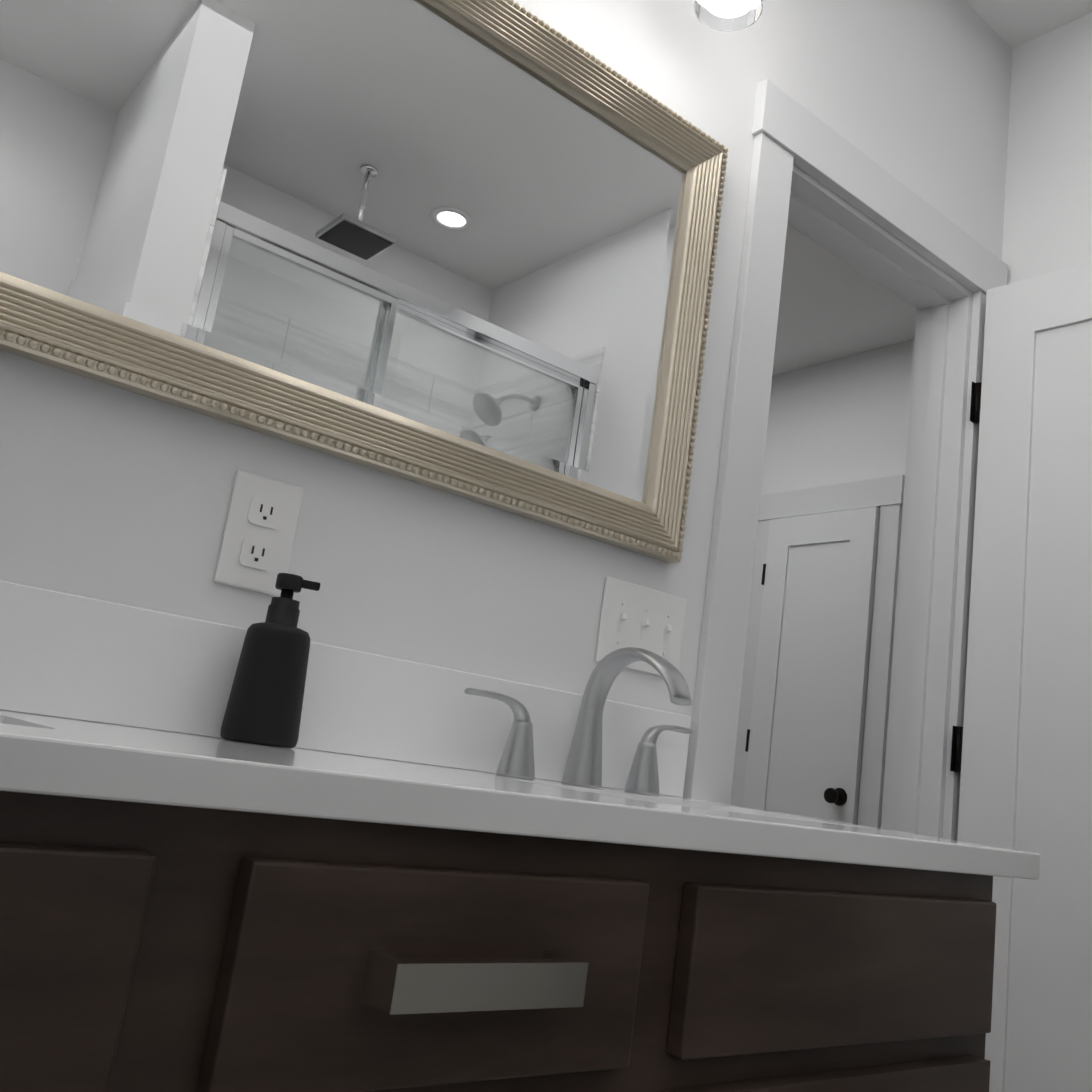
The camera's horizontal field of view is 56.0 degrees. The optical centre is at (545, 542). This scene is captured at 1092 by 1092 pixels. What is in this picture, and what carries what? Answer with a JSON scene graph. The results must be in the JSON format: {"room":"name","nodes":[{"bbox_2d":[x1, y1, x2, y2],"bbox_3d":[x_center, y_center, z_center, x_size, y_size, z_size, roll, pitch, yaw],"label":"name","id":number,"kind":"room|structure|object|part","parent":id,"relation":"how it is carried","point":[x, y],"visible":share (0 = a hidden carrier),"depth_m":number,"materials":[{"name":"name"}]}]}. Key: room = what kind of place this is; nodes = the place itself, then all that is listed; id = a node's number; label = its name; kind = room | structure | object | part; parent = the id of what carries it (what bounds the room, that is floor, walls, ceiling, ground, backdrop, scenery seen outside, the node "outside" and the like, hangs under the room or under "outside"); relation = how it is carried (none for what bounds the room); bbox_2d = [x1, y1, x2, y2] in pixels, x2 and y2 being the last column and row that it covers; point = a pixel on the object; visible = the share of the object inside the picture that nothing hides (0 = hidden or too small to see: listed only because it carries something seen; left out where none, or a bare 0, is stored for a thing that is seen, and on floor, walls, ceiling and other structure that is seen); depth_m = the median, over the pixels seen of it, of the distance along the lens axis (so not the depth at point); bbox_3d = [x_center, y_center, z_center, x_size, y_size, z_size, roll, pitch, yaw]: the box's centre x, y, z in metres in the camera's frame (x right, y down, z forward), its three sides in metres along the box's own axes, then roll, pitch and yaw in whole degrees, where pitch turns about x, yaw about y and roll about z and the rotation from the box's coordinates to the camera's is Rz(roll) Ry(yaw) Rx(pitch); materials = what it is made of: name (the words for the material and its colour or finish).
{"room":"bathroom","nodes":[
{"label":"bathroom","id":0,"kind":"room"},
{"bbox_2d":[0,0,1011,792],"bbox_3d":[-0.015,-0.153,1.560,2.635,2.740,0.120,17,-15,-36],"label":"wall","id":1,"kind":"structure","parent":0,"point":[114,494],"depth_m":1.43,"materials":[{"name":"white paint"}]},
{"bbox_2d":[214,470,302,596],"bbox_3d":[-0.336,-0.011,1.209,0.085,0.135,0.007,17,-15,-36],"label":"outlet","id":2,"kind":"object","parent":1,"relation":"attached to","point":[231,570],"depth_m":1.20,"materials":[{"name":"white plastic"}]},
{"bbox_3d":[-0.338,0.014,1.202,0.040,0.033,0.002,17,-15,-36],"label":"electrical outlet on the back wall","id":3,"kind":"part","parent":2,"relation":"part of","materials":[{"name":"white plastic"}]},
{"bbox_3d":[-0.331,-0.035,1.212,0.040,0.033,0.002,17,-15,-36],"label":"electrical outlet on the back wall","id":4,"kind":"part","parent":2,"relation":"part of","materials":[{"name":"white plastic"}]},
{"bbox_2d":[0,580,686,795],"bbox_3d":[-0.362,0.157,1.160,1.490,0.124,0.019,17,-15,-36],"label":"backsplash","id":5,"kind":"structure","parent":1,"relation":"attached to","point":[65,654],"depth_m":1.13,"materials":[{"name":"white stone"}]},
{"bbox_2d":[0,0,728,562],"bbox_3d":[-0.281,-0.486,1.284,1.392,0.730,0.033,17,-15,-36],"label":"mirror","id":6,"kind":"object","parent":1,"relation":"attached to","point":[464,248],"visible":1,"depth_m":1.34,"materials":[{"name":"beige mirror"}]},
{"bbox_2d":[595,576,686,675],"bbox_3d":[0.151,0.133,1.577,0.174,0.130,0.014,17,-15,-36],"label":"light switch","id":7,"kind":"object","parent":1,"relation":"attached to","point":[660,606],"depth_m":1.57,"materials":[{"name":"white plastic"}]},
{"bbox_3d":[0.113,0.121,1.549,0.011,0.026,0.001,17,-15,-36],"label":"light switch toggle slot on the back wall","id":8,"kind":"part","parent":7,"relation":"part of","materials":[{"name":"white plastic"}]},
{"bbox_3d":[0.116,0.112,1.549,0.007,0.012,0.012,17,-15,-36],"label":"toggle switch on the back wall","id":9,"kind":"part","parent":7,"relation":"part of","materials":[{"name":"white plastic"}]},
{"bbox_3d":[0.150,0.133,1.578,0.011,0.026,0.001,17,-15,-36],"label":"light switch toggle slot on the back wall","id":10,"kind":"part","parent":7,"relation":"part of","materials":[{"name":"white plastic"}]},
{"bbox_3d":[0.153,0.124,1.578,0.007,0.012,0.012,17,-15,-36],"label":"toggle switch on the back wall","id":11,"kind":"part","parent":7,"relation":"part of","materials":[{"name":"white plastic"}]},
{"bbox_3d":[0.188,0.144,1.607,0.011,0.026,0.001,17,-15,-36],"label":"light switch toggle slot on the back wall","id":12,"kind":"part","parent":7,"relation":"part of","materials":[{"name":"white plastic"}]},
{"bbox_3d":[0.191,0.135,1.607,0.007,0.012,0.012,17,-15,-36],"label":"toggle switch on the back wall","id":13,"kind":"part","parent":7,"relation":"part of","materials":[{"name":"white plastic"}]},
{"bbox_2d":[693,0,763,31],"bbox_3d":[0.193,-0.990,1.610,0.334,0.255,0.189,17,-15,-36],"label":"sconce","id":14,"kind":"object","parent":1,"relation":"attached to","point":[728,15],"visible":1,"depth_m":1.65,"materials":[{"name":"white glass"}]},
{"bbox_3d":[0.298,-0.922,1.636,0.087,0.139,0.087,17,-15,-36],"label":"lamp shade","id":15,"kind":"part","parent":14,"relation":"part of","materials":[{"name":"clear glass"}]},
{"bbox_2d":[683,133,793,803],"bbox_3d":[0.275,0.268,1.659,0.091,2.045,0.019,17,-15,-36],"label":"doorway trim leg","id":16,"kind":"object","parent":1,"relation":"attached to","point":[714,726],"visible":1,"depth_m":1.73,"materials":[{"name":"white"}]},
{"bbox_2d":[787,222,916,308],"bbox_3d":[0.624,-0.675,2.212,0.853,0.098,0.025,17,-15,-36],"label":"trim","id":17,"kind":"structure","parent":1,"relation":"attached to","point":[849,264],"depth_m":2.25,"materials":[{"name":"white"}]},
{"bbox_2d":[789,192,949,307],"bbox_3d":[0.657,-0.611,2.142,0.627,0.011,0.035,17,-15,-36],"label":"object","id":18,"kind":"object","parent":1,"relation":"attached to","point":[818,220],"visible":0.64,"depth_m":2.14,"materials":[{"name":"white wood"}]},
{"bbox_2d":[752,79,1007,294],"bbox_3d":[0.713,-0.684,2.098,0.853,0.103,0.025,17,-15,-36],"label":"trim","id":19,"kind":"structure","parent":1,"relation":"attached to","point":[830,158],"depth_m":2.03,"materials":[{"name":"white wood"}]},
{"bbox_2d":[788,164,972,837],"bbox_3d":[0.521,0.359,1.933,0.663,2.050,0.120,17,-15,-36],"label":"door frame","id":20,"kind":"structure","parent":1,"relation":"attached to","point":[934,761],"depth_m":2.18,"materials":[{"name":"white wood"}]},
{"bbox_2d":[881,308,919,828],"bbox_3d":[0.766,0.453,2.207,0.091,2.050,0.019,17,-15,-36],"label":"trim","id":21,"kind":"structure","parent":1,"relation":"attached to","point":[884,803],"depth_m":2.26,"materials":[{"name":"white wood"}]},
{"bbox_2d":[899,304,949,833],"bbox_3d":[0.755,0.446,2.114,0.011,2.021,0.035,17,-15,-36],"label":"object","id":22,"kind":"object","parent":1,"relation":"attached to","point":[912,762],"visible":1,"depth_m":2.19,"materials":[{"name":"white wood"}]},
{"bbox_2d":[950,726,962,771],"bbox_3d":[0.834,0.417,2.066,0.045,0.090,0.016,17,-15,-36],"label":"hinge","id":23,"kind":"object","parent":1,"relation":"in","point":[957,749],"depth_m":2.06,"materials":[{"name":"black metal"}]},
{"bbox_2d":[942,291,985,839],"bbox_3d":[0.852,0.444,2.098,0.091,2.045,0.019,17,-15,-36],"label":"doorway trim leg","id":24,"kind":"object","parent":1,"relation":"attached to","point":[957,702],"visible":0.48,"depth_m":2.15,"materials":[{"name":"white"}]},
{"bbox_2d":[970,381,981,423],"bbox_3d":[0.936,-0.300,2.219,0.045,0.090,0.016,17,-15,-36],"label":"hinge","id":25,"kind":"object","parent":1,"relation":"in","point":[976,404],"depth_m":2.21,"materials":[{"name":"black metal"}]},
{"bbox_2d":[957,262,1091,1091],"bbox_3d":[1.065,0.406,1.799,0.053,2.030,0.691,17,-15,-36],"label":"door","id":26,"kind":"structure","parent":1,"relation":"in","point":[1026,775],"depth_m":2.00,"materials":[{"name":"white wood"}]},
{"bbox_2d":[761,339,913,827],"bbox_3d":[0.966,0.574,4.313,0.120,2.740,3.080,17,-15,-36],"label":"wall","id":27,"kind":"structure","parent":0,"point":[840,420],"depth_m":4.29,"materials":[{"name":"white paint"}]},
{"bbox_2d":[730,520,769,805],"bbox_3d":[0.820,0.897,4.258,0.019,2.050,0.085,17,-15,-36],"label":"trim","id":28,"kind":"structure","parent":27,"relation":"attached to","point":[746,698],"depth_m":4.34,"materials":[{"name":"white"}]},
{"bbox_2d":[743,507,879,824],"bbox_3d":[0.992,0.867,4.010,0.036,2.030,0.533,17,-15,-36],"label":"hall door","id":29,"kind":"structure","parent":27,"relation":"in","point":[805,746],"depth_m":4.07,"materials":[{"name":"white wood"}]},
{"bbox_3d":[0.837,0.816,4.226,0.028,0.090,0.010,17,-15,-36],"label":"hall door hinge","id":30,"kind":"part","parent":29,"relation":"part of","materials":[{"name":"black metal"}]},
{"bbox_3d":[0.934,0.138,4.371,0.028,0.090,0.010,17,-15,-36],"label":"hall door hinge","id":31,"kind":"part","parent":29,"relation":"part of","materials":[{"name":"black metal"}]},
{"bbox_2d":[834,788,846,805],"bbox_3d":[1.089,0.946,3.821,0.011,0.066,0.066,17,-15,-36],"label":"rose","id":32,"kind":"object","parent":29,"relation":"attached to","point":[842,800],"visible":0.71,"depth_m":3.81,"materials":[{"name":"brown metal"}]},
{"bbox_2d":[824,788,839,802],"bbox_3d":[1.063,0.938,3.801,0.060,0.057,0.057,17,-15,-36],"label":"door knob","id":33,"kind":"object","parent":32,"relation":"attached to","point":[831,795],"depth_m":3.78,"materials":[{"name":"black metal"}]},
{"bbox_2d":[758,475,904,520],"bbox_3d":[1.157,-0.176,4.239,0.025,0.115,0.716,17,-15,-36],"label":"trim","id":34,"kind":"structure","parent":27,"relation":"attached to","point":[879,492],"depth_m":4.20,"materials":[{"name":"white wood"}]},
{"bbox_2d":[857,504,902,827],"bbox_3d":[1.201,0.849,3.777,0.019,2.050,0.085,17,-15,-36],"label":"trim","id":35,"kind":"structure","parent":27,"relation":"attached to","point":[876,712],"depth_m":3.85,"materials":[{"name":"white wood"}]},
{"bbox_2d":[772,0,1091,375],"bbox_3d":[0.442,-1.322,2.526,3.930,0.050,5.520,17,-15,-36],"label":"ceiling","id":36,"kind":"structure","parent":0,"point":[832,306],"depth_m":3.86,"materials":[{"name":"white paint"}]},
{"bbox_2d":[1002,12,1091,283],"bbox_3d":[1.712,0.048,1.348,0.120,2.740,2.320,17,-15,-36],"label":"wall","id":37,"kind":"structure","parent":0,"point":[1047,227],"depth_m":2.35,"materials":[{"name":"white paint"}]},
{"bbox_3d":[0.548,1.103,0.319,2.635,0.050,2.320,17,-15,-36],"label":"floor","id":38,"kind":"structure","parent":0,"visible":0},
{"bbox_2d":[0,764,1038,1091],"bbox_3d":[-0.266,0.635,0.836,1.522,0.846,0.570,17,-15,-36],"label":"bathroom vanity","id":39,"kind":"object","parent":38,"relation":"on","point":[390,874],"depth_m":0.71,"materials":[{"name":"brown wood"}]},
{"bbox_3d":[-0.063,0.305,0.726,0.343,0.140,0.020,17,-15,-36],"label":"drawer","id":40,"kind":"part","parent":39,"relation":"part of","materials":[{"name":"brown wood"}]},
{"bbox_3d":[-0.045,0.300,0.704,0.160,0.030,0.038,17,-15,-36],"label":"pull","id":41,"kind":"part","parent":39,"relation":"part of","materials":[{"name":"silver metal"}]},
{"bbox_2d":[0,708,1039,867],"bbox_3d":[-0.194,0.217,0.955,1.576,0.030,0.539,17,-15,-36],"label":"countertop","id":42,"kind":"structure","parent":39,"relation":"on","point":[34,739],"depth_m":0.80,"materials":[{"name":"white stone"}]},
{"bbox_2d":[220,573,319,747],"bbox_3d":[-0.301,0.128,1.139,0.083,0.188,0.083,17,-15,-36],"label":"soap dispenser","id":43,"kind":"object","parent":42,"relation":"on","point":[265,703],"visible":1,"depth_m":1.10,"materials":[{"name":"black plastic"}]},
{"bbox_2d":[456,647,692,795],"bbox_3d":[0.106,0.231,1.344,0.399,0.187,0.201,17,-15,-36],"label":"faucet","id":44,"kind":"object","parent":42,"relation":"on","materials":[{"name":"silver metal"}]},
{"bbox_3d":[0.254,0.765,0.932,0.490,0.527,0.020,17,-15,-36],"label":"door","id":45,"kind":"part","parent":39,"relation":"part of","materials":[{"name":"brown wood"}]}
]}

